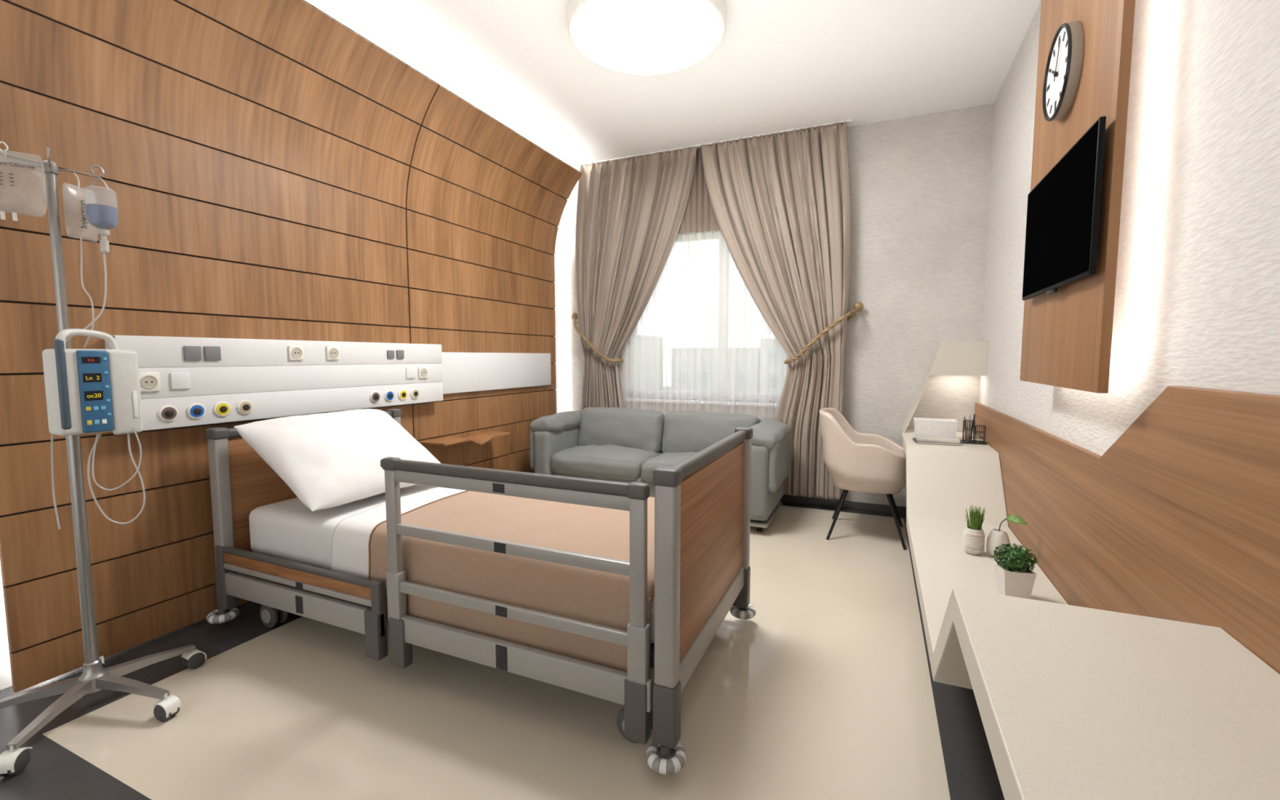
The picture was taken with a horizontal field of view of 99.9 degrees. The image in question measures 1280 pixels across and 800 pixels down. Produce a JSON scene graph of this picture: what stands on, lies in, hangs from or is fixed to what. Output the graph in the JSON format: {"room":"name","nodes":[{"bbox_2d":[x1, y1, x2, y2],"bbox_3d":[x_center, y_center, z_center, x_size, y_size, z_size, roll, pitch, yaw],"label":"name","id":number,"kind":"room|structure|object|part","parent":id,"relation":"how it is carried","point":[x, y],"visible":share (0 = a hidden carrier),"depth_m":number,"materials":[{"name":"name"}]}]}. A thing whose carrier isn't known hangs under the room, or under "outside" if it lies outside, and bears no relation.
{"room":"hospital room","nodes":[
{"label":"hospital room","id":0,"kind":"room"},
{"bbox_2d":[0,244,557,689],"bbox_3d":[-2.021,-0.478,2.605,0.100,2.937,5.800,2,5,24],"label":"wall","id":1,"kind":"structure","parent":0,"point":[6,681],"depth_m":1.95,"materials":[{"name":"white paint"}]},
{"bbox_2d":[0,0,582,693],"bbox_3d":[-1.399,-0.498,3.354,0.388,2.831,3.530,2,5,24],"label":"wood wall panel","id":2,"kind":"object","parent":1,"relation":"attached to","point":[273,171],"visible":0.72,"depth_m":2.37,"materials":[{"name":"brown wood"}]},
{"bbox_2d":[104,335,443,431],"bbox_3d":[-1.696,-0.122,2.852,0.098,0.378,1.690,2,5,24],"label":"panel","id":3,"kind":"object","parent":2,"relation":"attached to","point":[184,381],"visible":0.94,"depth_m":2.58,"materials":[{"name":"white plastic"}]},
{"bbox_2d":[138,372,160,391],"bbox_3d":[-1.965,-0.072,2.148,0.013,0.076,0.076,2,5,24],"label":"power socket","id":4,"kind":"object","parent":3,"relation":"attached to","point":[148,381],"depth_m":2.15,"materials":[{"name":"white plastic"}]},
{"bbox_2d":[157,404,178,421],"bbox_3d":[-1.942,0.055,2.213,0.009,0.068,0.068,2,5,24],"label":"outlet","id":5,"kind":"object","parent":3,"relation":"attached to","point":[165,412],"depth_m":2.21,"materials":[{"name":"brown plastic"}]},
{"bbox_3d":[-1.922,-0.080,2.248,0.011,0.068,0.068,2,5,24],"label":"blank plate","id":6,"kind":"part","parent":3,"relation":"part of","materials":[{"name":"white plastic"}]},
{"bbox_2d":[183,346,201,360],"bbox_3d":[-1.902,-0.198,2.285,0.011,0.062,0.062,2,5,24],"label":"rocker switch","id":7,"kind":"object","parent":3,"relation":"attached to","point":[190,353],"depth_m":2.28,"materials":[{"name":"grey plastic"}]},
{"bbox_2d":[186,403,205,418],"bbox_3d":[-1.902,0.048,2.305,0.009,0.068,0.068,2,5,24],"label":"outlet","id":8,"kind":"object","parent":3,"relation":"attached to","point":[194,411],"depth_m":2.30,"materials":[{"name":"blue plastic"}]},
{"bbox_2d":[204,346,221,360],"bbox_3d":[-1.871,-0.204,2.353,0.011,0.062,0.062,2,5,24],"label":"rocker switch","id":9,"kind":"object","parent":3,"relation":"attached to","point":[211,353],"depth_m":2.35,"materials":[{"name":"grey plastic"}]},
{"bbox_2d":[213,401,231,416],"bbox_3d":[-1.861,0.041,2.396,0.009,0.068,0.068,2,5,24],"label":"outlet","id":10,"kind":"object","parent":3,"relation":"attached to","point":[220,408],"depth_m":2.39,"materials":[{"name":"yellow plastic"}]},
{"bbox_2d":[236,400,253,414],"bbox_3d":[-1.823,0.034,2.483,0.009,0.068,0.068,2,5,24],"label":"outlet","id":11,"kind":"object","parent":3,"relation":"attached to","point":[243,406],"depth_m":2.47,"materials":[{"name":"beige plastic"}]},
{"bbox_2d":[288,345,303,359],"bbox_3d":[-1.722,-0.236,2.690,0.013,0.072,0.072,2,5,24],"label":"power socket","id":12,"kind":"object","parent":3,"relation":"attached to","point":[295,352],"depth_m":2.68,"materials":[{"name":"white plastic"}]},
{"bbox_2d":[325,346,339,359],"bbox_3d":[-1.641,-0.251,2.873,0.013,0.072,0.072,2,5,24],"label":"power socket","id":13,"kind":"object","parent":3,"relation":"attached to","point":[332,353],"depth_m":2.86,"materials":[{"name":"white plastic"}]},
{"bbox_2d":[369,391,380,402],"bbox_3d":[-1.540,-0.018,3.126,0.009,0.068,0.068,2,5,24],"label":"outlet","id":14,"kind":"object","parent":3,"relation":"attached to","point":[375,396],"depth_m":3.12,"materials":[{"name":"brown plastic"}]},
{"bbox_2d":[384,390,394,401],"bbox_3d":[-1.500,-0.025,3.217,0.009,0.068,0.068,2,5,24],"label":"outlet","id":15,"kind":"object","parent":3,"relation":"attached to","point":[388,394],"depth_m":3.21,"materials":[{"name":"blue plastic"}]},
{"bbox_2d":[386,350,394,358],"bbox_3d":[-1.491,-0.273,3.216,0.011,0.048,0.048,2,5,24],"label":"rocker switch","id":16,"kind":"object","parent":3,"relation":"attached to","point":[390,353],"depth_m":3.21,"materials":[{"name":"grey plastic"}]},
{"bbox_2d":[395,350,404,358],"bbox_3d":[-1.463,-0.278,3.280,0.011,0.052,0.052,2,5,24],"label":"rocker switch","id":17,"kind":"object","parent":3,"relation":"attached to","point":[399,353],"depth_m":3.27,"materials":[{"name":"grey plastic"}]},
{"bbox_2d":[397,389,407,399],"bbox_3d":[-1.459,-0.033,3.309,0.009,0.068,0.068,2,5,24],"label":"outlet","id":18,"kind":"object","parent":3,"relation":"attached to","point":[402,393],"depth_m":3.30,"materials":[{"name":"yellow plastic"}]},
{"bbox_3d":[-1.433,-0.169,3.357,0.011,0.068,0.068,2,5,24],"label":"blank plate","id":19,"kind":"part","parent":3,"relation":"part of","materials":[{"name":"white plastic"}]},
{"bbox_2d":[410,388,419,399],"bbox_3d":[-1.421,-0.040,3.395,0.009,0.068,0.068,2,5,24],"label":"outlet","id":20,"kind":"object","parent":3,"relation":"attached to","point":[415,393],"depth_m":3.39,"materials":[{"name":"beige plastic"}]},
{"bbox_2d":[417,366,427,377],"bbox_3d":[-1.392,-0.176,3.448,0.013,0.072,0.072,2,5,24],"label":"power socket","id":21,"kind":"object","parent":3,"relation":"attached to","point":[422,371],"depth_m":3.44,"materials":[{"name":"white plastic"}]},
{"bbox_2d":[420,431,511,445],"bbox_3d":[-1.221,0.287,3.832,0.209,0.065,0.690,2,5,24],"label":"wall shelf","id":22,"kind":"object","parent":2,"relation":"attached to","point":[479,438],"visible":0.97,"depth_m":3.78,"materials":[{"name":"brown wood"}]},
{"bbox_2d":[441,351,551,394],"bbox_3d":[-1.104,-0.232,4.281,0.029,0.287,1.380,2,5,24],"label":"board","id":23,"kind":"object","parent":2,"relation":"attached to","point":[462,372],"visible":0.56,"depth_m":4.16,"materials":[{"name":"white plastic"}]},
{"bbox_2d":[0,502,1004,799],"bbox_3d":[-0.354,1.044,1.993,3.540,0.001,5.800,2,5,24],"label":"floor","id":24,"kind":"structure","parent":0,"point":[829,691],"depth_m":1.79,"materials":[{"name":"beige tile"}]},
{"bbox_2d":[0,146,206,776],"bbox_3d":[-1.844,0.145,1.777,0.611,1.827,0.591,2,5,24],"label":"stand","id":25,"kind":"object","parent":24,"relation":"on","point":[95,677],"visible":0.99,"depth_m":1.77,"materials":[{"name":"metal"}]},
{"bbox_2d":[0,745,32,773],"bbox_3d":[-1.810,1.026,1.551,0.048,0.064,0.061,-1,5,-9],"label":"hood","id":26,"kind":"object","parent":25,"relation":"attached to","point":[15,759],"depth_m":1.54,"materials":[{"name":"white plastic"}]},
{"bbox_2d":[0,141,35,221],"bbox_3d":[-1.898,-0.656,1.608,0.164,0.229,0.042,-4,6,-38],"label":"bag","id":27,"kind":"object","parent":25,"relation":"hanging from","point":[2,215],"visible":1,"depth_m":1.61,"materials":[{"name":"plastic"}]},
{"bbox_2d":[0,161,35,168],"bbox_3d":[-1.886,-0.702,1.589,0.130,0.010,0.001,-4,6,-38],"label":"print","id":28,"kind":"object","parent":27,"relation":"attached to","point":[33,167],"depth_m":1.61,"materials":[{"name":"black"}]},
{"bbox_3d":[-1.991,0.964,1.756,0.265,0.053,0.034,-2,5,-27],"label":"leg","id":29,"kind":"part","parent":25,"relation":"part of","materials":[{"name":"metal"}]},
{"bbox_3d":[-1.831,0.971,1.676,0.034,0.053,0.265,-1,5,-9],"label":"leg","id":30,"kind":"part","parent":25,"relation":"part of","materials":[{"name":"metal"}]},
{"bbox_2d":[73,172,88,228],"bbox_3d":[-1.828,-0.633,1.756,0.035,0.216,0.100,0,5,5],"label":"bag","id":31,"kind":"object","parent":25,"relation":"hanging from","point":[73,172],"visible":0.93,"depth_m":1.75,"materials":[{"name":"plastic"}]},
{"bbox_2d":[80,200,88,228],"bbox_3d":[-1.812,-0.606,1.751,0.001,0.087,0.024,0,5,3],"label":"print","id":32,"kind":"object","parent":31,"relation":"attached to","point":[81,200],"depth_m":1.75,"materials":[{"name":"black"}]},
{"bbox_2d":[80,236,94,347],"bbox_3d":[-1.803,-0.349,1.748,0.005,0.358,0.032,4,6,43],"label":"tube","id":33,"kind":"object","parent":31,"relation":"hanging from","point":[81,237],"visible":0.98,"depth_m":1.74,"materials":[{"name":"plastic"}]},
{"bbox_2d":[42,328,142,435],"bbox_3d":[-1.786,-0.056,1.754,0.120,0.346,0.203,2,5,24],"label":"pump","id":34,"kind":"object","parent":25,"relation":"attached to","point":[88,391],"visible":1,"depth_m":1.71,"materials":[{"name":"plastic"}]},
{"bbox_2d":[50,433,60,529],"bbox_3d":[-1.867,0.257,1.714,0.006,0.318,0.014,4,6,43],"label":"tube","id":35,"kind":"object","parent":34,"relation":"hanging from","point":[51,435],"visible":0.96,"depth_m":1.71,"materials":[{"name":"plastic"}]},
{"bbox_3d":[-1.780,-0.048,1.657,0.019,0.280,0.022,2,5,24],"label":"trim","id":36,"kind":"part","parent":34,"relation":"part of","materials":[{"name":"plastic"}]},
{"bbox_3d":[-1.773,-0.189,1.724,0.032,0.077,0.174,1,5,9],"label":"carry handle","id":37,"kind":"part","parent":34,"relation":"part of","materials":[{"name":"white plastic"}]},
{"bbox_2d":[87,432,145,524],"bbox_3d":[-1.748,0.260,1.795,0.006,0.322,0.135,4,6,44],"label":"tube","id":38,"kind":"object","parent":34,"relation":"hanging from","point":[100,434],"visible":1,"depth_m":1.80,"materials":[{"name":"white plastic"}]},
{"bbox_2d":[92,427,142,490],"bbox_3d":[-1.734,0.197,1.784,0.005,0.203,0.122,4,6,43],"label":"tube","id":39,"kind":"object","parent":34,"relation":"hanging from","point":[134,429],"visible":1,"depth_m":1.78,"materials":[{"name":"white plastic"}]},
{"bbox_3d":[-1.720,-0.025,1.795,0.020,0.277,0.079,2,5,24],"label":"door","id":40,"kind":"part","parent":34,"relation":"part of","materials":[{"name":"white plastic"}]},
{"bbox_2d":[98,655,104,664],"bbox_3d":[-2.057,0.988,2.028,0.061,0.064,0.048,5,6,45],"label":"hood","id":41,"kind":"object","parent":25,"relation":"attached to","point":[100,657],"depth_m":2.03,"materials":[{"name":"white plastic"}]},
{"bbox_2d":[85,177,118,253],"bbox_3d":[-1.749,-0.599,1.748,0.076,0.245,0.076,2,5,24],"label":"bottle","id":42,"kind":"object","parent":25,"relation":"hanging from","point":[99,215],"visible":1,"depth_m":1.74,"materials":[{"name":"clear plastic"}]},
{"bbox_2d":[65,253,106,344],"bbox_3d":[-1.789,-0.322,1.728,0.006,0.308,0.117,4,6,43],"label":"tube","id":43,"kind":"object","parent":42,"relation":"hanging from","point":[104,255],"visible":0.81,"depth_m":1.76,"materials":[{"name":"plastic"}]},
{"bbox_3d":[-1.705,0.960,1.803,0.265,0.053,0.034,1,5,9],"label":"leg","id":44,"kind":"part","parent":25,"relation":"part of","materials":[{"name":"metal"}]},
{"bbox_3d":[-1.787,0.948,1.962,0.034,0.053,0.265,2,5,27],"label":"leg","id":45,"kind":"part","parent":25,"relation":"part of","materials":[{"name":"metal"}]},
{"bbox_2d":[151,693,181,717],"bbox_3d":[-1.575,1.007,1.787,0.061,0.064,0.048,1,5,9],"label":"hood","id":46,"kind":"object","parent":25,"relation":"attached to","point":[169,704],"depth_m":1.78,"materials":[{"name":"white plastic"}]},
{"bbox_2d":[181,648,206,659],"bbox_3d":[-1.728,0.983,2.082,0.048,0.064,0.061,2,5,27],"label":"hood","id":47,"kind":"object","parent":25,"relation":"attached to","point":[188,654],"depth_m":2.07,"materials":[{"name":"white plastic"}]},
{"bbox_2d":[205,408,755,774],"bbox_3d":[-0.691,0.566,2.366,2.210,0.893,1.079,2,5,24],"label":"hospital bed","id":48,"kind":"object","parent":24,"relation":"on","point":[702,501],"visible":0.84,"depth_m":1.79,"materials":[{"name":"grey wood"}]},
{"bbox_3d":[-1.827,0.446,2.348,0.064,0.595,0.052,2,5,24],"label":"corner post","id":49,"kind":"part","parent":48,"relation":"part of","materials":[{"name":"grey metal"}]},
{"bbox_3d":[-1.824,0.692,2.350,0.044,0.121,0.036,2,5,24],"label":"rail","id":50,"kind":"part","parent":48,"relation":"part of","materials":[{"name":"grey plastic"}]},
{"bbox_3d":[-1.640,0.420,2.773,0.022,0.550,0.880,2,5,24],"label":"headboard","id":51,"kind":"part","parent":48,"relation":"part of","materials":[{"name":"brown wood"}]},
{"bbox_3d":[-1.389,0.663,2.156,0.970,0.023,0.028,2,5,24],"label":"rail","id":52,"kind":"part","parent":48,"relation":"part of","materials":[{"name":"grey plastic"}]},
{"bbox_3d":[-0.977,0.864,1.990,0.070,0.180,0.044,2,5,24],"label":"rail mount","id":53,"kind":"part","parent":48,"relation":"part of","materials":[{"name":"grey plastic"}]},
{"bbox_3d":[-0.959,0.722,1.971,0.044,0.121,0.036,2,5,24],"label":"rail","id":54,"kind":"part","parent":48,"relation":"part of","materials":[{"name":"grey plastic"}]},
{"bbox_3d":[-0.875,0.424,1.910,0.048,0.390,0.028,2,5,24],"label":"rail post","id":55,"kind":"part","parent":48,"relation":"part of","materials":[{"name":"grey metal"}]},
{"bbox_3d":[-1.453,0.378,3.196,0.064,0.595,0.052,2,5,24],"label":"corner post","id":56,"kind":"part","parent":48,"relation":"part of","materials":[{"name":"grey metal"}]},
{"bbox_3d":[-0.863,0.868,1.940,0.070,0.180,0.044,2,5,24],"label":"rail mount","id":57,"kind":"part","parent":48,"relation":"part of","materials":[{"name":"grey plastic"}]},
{"bbox_2d":[248,484,654,643],"bbox_3d":[-0.686,0.587,2.371,1.970,0.223,0.830,2,5,24],"label":"mattress","id":58,"kind":"object","parent":48,"relation":"on","point":[289,530],"visible":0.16,"depth_m":2.29,"materials":[{"name":"white fabric"}]},
{"bbox_2d":[233,408,440,511],"bbox_3d":[-1.361,0.249,2.543,0.483,0.372,0.747,2,5,24],"label":"pillow","id":59,"kind":"object","parent":58,"relation":"on","point":[330,460],"visible":0.89,"depth_m":2.33,"materials":[{"name":"white fabric"}]},
{"bbox_2d":[330,487,464,578],"bbox_3d":[-0.935,0.594,2.477,0.260,0.302,0.870,2,5,24],"label":"sheet","id":60,"kind":"object","parent":58,"relation":"on","point":[349,555],"visible":0.38,"depth_m":2.12,"materials":[{"name":"white fabric"}]},
{"bbox_2d":[368,490,654,671],"bbox_3d":[-0.322,0.630,2.212,1.162,0.368,0.904,2,5,24],"label":"blanket","id":61,"kind":"object","parent":58,"relation":"on","point":[580,593],"visible":0.59,"depth_m":1.84,"materials":[{"name":"beige fabric"}]},
{"bbox_3d":[-0.446,0.239,1.706,1.020,0.034,0.034,2,5,24],"label":"rail","id":62,"kind":"part","parent":48,"relation":"part of","materials":[{"name":"grey plastic"}]},
{"bbox_3d":[-0.007,0.898,1.565,0.070,0.180,0.044,2,5,24],"label":"rail mount","id":63,"kind":"part","parent":48,"relation":"part of","materials":[{"name":"grey plastic"}]},
{"bbox_3d":[-0.004,0.454,1.528,0.048,0.390,0.028,2,5,24],"label":"rail post","id":64,"kind":"part","parent":48,"relation":"part of","materials":[{"name":"grey metal"}]},
{"bbox_3d":[0.077,0.513,1.514,0.064,0.595,0.052,2,5,24],"label":"corner post","id":65,"kind":"part","parent":48,"relation":"part of","materials":[{"name":"grey metal"}]},
{"bbox_3d":[0.264,0.486,1.939,0.022,0.550,0.880,2,5,24],"label":"footboard","id":66,"kind":"part","parent":48,"relation":"part of","materials":[{"name":"brown wood"}]},
{"bbox_3d":[0.451,0.445,2.363,0.064,0.595,0.052,2,5,24],"label":"corner post","id":67,"kind":"part","parent":48,"relation":"part of","materials":[{"name":"grey metal"}]},
{"bbox_2d":[528,407,791,531],"bbox_3d":[0.131,0.477,4.225,1.989,0.773,0.718,2,5,24],"label":"sofa","id":68,"kind":"object","parent":24,"relation":"on","point":[614,444],"visible":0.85,"depth_m":4.16,"materials":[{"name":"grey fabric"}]},
{"bbox_3d":[-0.654,0.476,4.567,0.167,0.524,0.692,2,5,24],"label":"armrest","id":69,"kind":"part","parent":68,"relation":"part of","materials":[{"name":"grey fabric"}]},
{"bbox_3d":[0.140,0.651,4.264,1.564,0.205,0.664,2,5,24],"label":"seat","id":70,"kind":"part","parent":68,"relation":"part of","materials":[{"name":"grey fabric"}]},
{"bbox_2d":[550,444,659,479],"bbox_3d":[-0.249,0.491,4.346,0.786,0.229,0.628,2,5,24],"label":"seat cushion","id":71,"kind":"object","parent":68,"relation":"on","point":[597,462],"depth_m":4.12,"materials":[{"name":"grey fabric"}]},
{"bbox_2d":[577,407,665,453],"bbox_3d":[-0.160,0.267,4.535,0.778,0.402,0.272,2,5,24],"label":"cushion","id":72,"kind":"object","parent":68,"relation":"on","point":[643,430],"depth_m":4.41,"materials":[{"name":"grey fabric"}]},
{"bbox_2d":[640,451,697,482],"bbox_3d":[0.466,0.513,4.034,0.790,0.227,0.632,2,5,24],"label":"seat cushion","id":73,"kind":"object","parent":68,"relation":"on","point":[669,459],"depth_m":3.92,"materials":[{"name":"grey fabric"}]},
{"bbox_2d":[662,410,760,452],"bbox_3d":[0.556,0.293,4.222,0.782,0.404,0.273,2,5,24],"label":"cushion","id":74,"kind":"object","parent":68,"relation":"on","point":[690,431],"depth_m":4.15,"materials":[{"name":"grey fabric"}]},
{"bbox_3d":[0.918,0.820,3.907,0.130,0.030,0.630,2,5,24],"label":"skid leg","id":75,"kind":"part","parent":68,"relation":"part of","materials":[{"name":"metal"}]},
{"bbox_3d":[0.911,0.531,3.881,0.168,0.525,0.692,2,5,24],"label":"armrest","id":76,"kind":"part","parent":68,"relation":"part of","materials":[{"name":"grey fabric"}]},
{"bbox_2d":[818,407,906,550],"bbox_3d":[1.512,0.492,3.658,0.573,0.841,0.551,2,5,24],"label":"desk chair","id":77,"kind":"object","parent":24,"relation":"on","point":[855,461],"visible":0.96,"depth_m":3.44,"materials":[{"name":"beige fabric"}]},
{"bbox_3d":[1.310,0.752,3.559,0.182,0.339,0.024,-2,5,-25],"label":"leg","id":78,"kind":"part","parent":77,"relation":"part of","materials":[{"name":"black plastic"}]},
{"bbox_3d":[1.463,0.724,3.906,0.024,0.339,0.181,-1,5,-18],"label":"leg","id":79,"kind":"part","parent":77,"relation":"part of","materials":[{"name":"black plastic"}]},
{"bbox_3d":[1.780,0.735,3.767,0.182,0.339,0.024,-2,5,-25],"label":"leg","id":80,"kind":"part","parent":77,"relation":"part of","materials":[{"name":"black plastic"}]},
{"bbox_3d":[1.628,0.763,3.421,0.130,0.339,0.139,2,5,24],"label":"leg","id":81,"kind":"part","parent":77,"relation":"part of","materials":[{"name":"black plastic"}]},
{"bbox_2d":[900,341,1279,799],"bbox_3d":[1.187,0.415,1.673,0.496,1.305,5.047,2,5,24],"label":"desk","id":82,"kind":"object","parent":24,"relation":"on","point":[1073,702],"visible":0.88,"depth_m":0.93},
{"bbox_2d":[913,417,958,437],"bbox_3d":[1.976,0.193,3.604,0.250,0.125,0.156,2,5,24],"label":"box","id":83,"kind":"object","parent":82,"relation":"on","point":[947,428],"visible":0.77,"depth_m":3.54,"materials":[{"name":"white paint"}]},
{"bbox_2d":[912,437,959,445],"bbox_3d":[1.882,0.264,3.421,0.240,0.013,0.170,2,5,20],"label":"magazine","id":84,"kind":"object","parent":82,"relation":"on","point":[913,438],"visible":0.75,"depth_m":3.35,"materials":[{"name":"paper"}]},
{"bbox_2d":[915,435,959,443],"bbox_3d":[1.895,0.250,3.425,0.240,0.012,0.170,2,5,27],"label":"magazine","id":85,"kind":"object","parent":84,"relation":"on","point":[926,438],"visible":1,"depth_m":3.39,"materials":[{"name":"paper"}]},
{"bbox_2d":[900,341,987,432],"bbox_3d":[2.155,-0.088,3.842,0.496,0.650,0.235,2,5,24],"label":"lamp","id":86,"kind":"object","parent":82,"relation":"attached to","point":[949,357],"depth_m":3.70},
{"bbox_2d":[959,419,986,444],"bbox_3d":[2.115,0.201,3.412,0.140,0.141,0.120,2,5,24],"label":"pen holder","id":87,"kind":"object","parent":82,"relation":"on","point":[975,434],"visible":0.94,"depth_m":3.40,"materials":[{"name":"black metal"}]},
{"bbox_2d":[964,418,967,440],"bbox_3d":[2.073,0.189,3.414,0.024,0.144,0.008,-2,5,-20],"label":"pen","id":88,"kind":"object","parent":87,"relation":"in","point":[966,419],"visible":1,"depth_m":3.41,"materials":[{"name":"black plastic"}]},
{"bbox_2d":[961,419,975,441],"bbox_3d":[2.092,0.196,3.422,0.068,0.134,0.068,2,5,24],"label":"cup","id":89,"kind":"object","parent":87,"relation":"on","point":[974,428],"depth_m":3.41,"materials":[{"name":"black plastic"}]},
{"bbox_2d":[967,414,970,440],"bbox_3d":[2.105,0.177,3.436,0.008,0.164,0.024,4,6,39],"label":"pen","id":90,"kind":"object","parent":87,"relation":"in","point":[970,415],"visible":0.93,"depth_m":3.43,"materials":[{"name":"metal"}]},
{"bbox_2d":[968,420,973,440],"bbox_3d":[2.094,0.195,3.402,0.008,0.134,0.024,0,5,-4],"label":"pen","id":91,"kind":"object","parent":87,"relation":"in","point":[971,420],"visible":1,"depth_m":3.40,"materials":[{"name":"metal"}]},
{"bbox_2d":[970,413,975,437],"bbox_3d":[2.111,0.174,3.412,0.024,0.174,0.008,2,5,24],"label":"pen","id":92,"kind":"object","parent":87,"relation":"in","point":[974,414],"visible":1,"depth_m":3.40,"materials":[{"name":"black plastic"}]},
{"bbox_2d":[973,425,986,442],"bbox_3d":[2.150,0.213,3.398,0.060,0.104,0.060,2,5,24],"label":"cup","id":93,"kind":"object","parent":87,"relation":"on","point":[975,434],"depth_m":3.39,"materials":[{"name":"black metal"}]},
{"bbox_2d":[962,505,986,555],"bbox_3d":[1.499,0.579,2.410,0.085,0.220,0.085,2,5,24],"label":"potted grass","id":94,"kind":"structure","parent":82,"relation":"on","point":[974,536],"depth_m":2.39,"materials":[{"name":"white ceramic"}]},
{"bbox_2d":[986,515,1026,558],"bbox_3d":[1.606,0.593,2.350,0.090,0.200,0.154,-4,6,-41],"label":"potted plant","id":95,"kind":"object","parent":82,"relation":"on","point":[996,537],"visible":0.88,"depth_m":2.35,"materials":[{"name":"white ceramic"}]},
{"bbox_3d":[1.594,0.555,2.339,0.007,0.089,0.070,-1,5,-18],"label":"stem","id":96,"kind":"part","parent":95,"relation":"part of","materials":[{"name":"green plant"}]},
{"bbox_2d":[991,542,1037,599],"bbox_3d":[1.368,0.626,1.966,0.140,0.197,0.137,2,5,24],"label":"boxwood","id":97,"kind":"object","parent":82,"relation":"on","point":[1014,576],"visible":1,"depth_m":1.93,"materials":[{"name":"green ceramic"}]},
{"bbox_2d":[306,0,1041,169],"bbox_3d":[-0.314,-1.941,1.845,3.740,0.100,6.000,2,5,24],"label":"ceiling","id":98,"kind":"structure","parent":0,"point":[777,65],"depth_m":3.20,"materials":[{"name":"paint"}]},
{"bbox_2d":[567,0,726,75],"bbox_3d":[0.034,-1.920,2.768,0.810,0.088,0.810,2,5,24],"label":"ceiling lamp","id":99,"kind":"object","parent":98,"relation":"attached to","point":[637,37],"visible":1,"depth_m":2.75,"materials":[{"name":"white paint"}]},
{"bbox_2d":[576,119,852,166],"bbox_3d":[0.496,-2.091,4.419,2.330,0.010,0.030,2,5,24],"label":"track","id":100,"kind":"object","parent":98,"relation":"attached to","point":[850,120],"visible":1,"depth_m":4.33,"materials":[{"name":"white metal"}]},
{"bbox_2d":[571,146,696,408],"bbox_3d":[-0.118,-0.696,4.765,1.238,2.826,0.224,2,5,27],"label":"curtain","id":101,"kind":"object","parent":100,"relation":"hanging from","point":[630,211],"visible":0.8,"depth_m":4.78,"materials":[{"name":"beige fabric"}]},
{"bbox_2d":[618,149,788,421],"bbox_3d":[0.531,-0.679,4.590,2.073,2.820,0.050,2,5,24],"label":"sheer curtain","id":102,"kind":"object","parent":100,"relation":"hanging from","point":[700,335],"visible":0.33,"depth_m":4.58,"materials":[{"name":"white fabric"}]},
{"bbox_2d":[700,121,863,500],"bbox_3d":[1.074,-0.654,4.236,1.274,2.827,0.234,2,5,20],"label":"curtain","id":103,"kind":"object","parent":100,"relation":"hanging from","point":[780,202],"visible":0.87,"depth_m":4.17,"materials":[{"name":"beige fabric"}]},
{"bbox_2d":[555,103,993,506],"bbox_3d":[0.852,-0.639,4.614,3.740,2.937,0.200,2,5,24],"label":"wall","id":104,"kind":"structure","parent":0,"point":[919,185],"depth_m":3.98,"materials":[{"name":"paint"}]},
{"bbox_2d":[630,398,775,406],"bbox_3d":[0.568,0.018,4.715,1.600,0.030,0.120,2,5,24],"label":"trim","id":105,"kind":"structure","parent":104,"relation":"attached to","point":[630,398],"depth_m":4.67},
{"bbox_2d":[779,494,906,515],"bbox_3d":[0.809,0.802,4.630,3.540,0.060,0.015,2,5,24],"label":"baseboard","id":106,"kind":"structure","parent":104,"relation":"attached to","point":[785,498],"depth_m":4.27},
{"bbox_2d":[959,439,986,444],"bbox_3d":[2.115,0.267,3.417,0.140,0.008,0.120,2,5,24],"label":"tray","id":107,"kind":"object","parent":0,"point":[972,442],"depth_m":3.39,"materials":[{"name":"black metal"}]},
{"bbox_2d":[962,525,985,555],"bbox_3d":[1.499,0.631,2.414,0.085,0.115,0.085,2,5,24],"label":"vase","id":108,"kind":"object","parent":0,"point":[974,536],"depth_m":2.39,"materials":[{"name":"white ceramic"}]},
{"bbox_2d":[986,528,1010,558],"bbox_3d":[1.584,0.632,2.377,0.090,0.118,0.090,2,5,24],"label":"vase","id":109,"kind":"object","parent":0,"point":[996,537],"depth_m":2.35,"materials":[{"name":"white ceramic"}]},
{"bbox_2d":[993,560,1036,599],"bbox_3d":[1.369,0.668,1.970,0.100,0.112,0.100,1,5,14],"label":"pot","id":110,"kind":"object","parent":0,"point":[1018,582],"depth_m":1.93,"materials":[{"name":"white ceramic"}]},
{"bbox_2d":[978,0,1279,455],"bbox_3d":[1.312,-0.361,1.146,0.100,2.937,5.800,2,5,24],"label":"wall","id":111,"kind":"structure","parent":0,"point":[1197,300],"depth_m":1.36,"materials":[{"name":"paint"}]},
{"bbox_2d":[1019,0,1135,393],"bbox_3d":[1.494,-0.964,1.790,0.119,1.836,0.880,2,5,24],"label":"panel","id":112,"kind":"object","parent":111,"relation":"attached to","point":[1067,334],"visible":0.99,"depth_m":1.60,"materials":[{"name":"brown wood"}]},
{"bbox_2d":[1042,21,1084,121],"bbox_3d":[1.423,-1.104,1.815,0.041,0.290,0.290,2,5,24],"label":"wall clock","id":113,"kind":"object","parent":112,"relation":"attached to","point":[1064,60],"visible":1,"depth_m":1.77,"materials":[{"name":"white plastic"}]},
{"bbox_2d":[1022,115,1106,300],"bbox_3d":[1.397,-0.573,1.793,0.035,0.429,0.750,2,5,24],"label":"television","id":114,"kind":"object","parent":112,"relation":"attached to","point":[1064,207],"visible":1,"depth_m":1.66,"materials":[{"name":"black plastic"}]},
{"bbox_2d":[973,385,1279,674],"bbox_3d":[1.251,0.538,1.234,0.023,1.130,5.780,2,5,24],"label":"wainscot","id":115,"kind":"structure","parent":111,"relation":"attached to","point":[1178,519],"depth_m":1.30,"materials":[{"name":"brown wood"}]}
]}

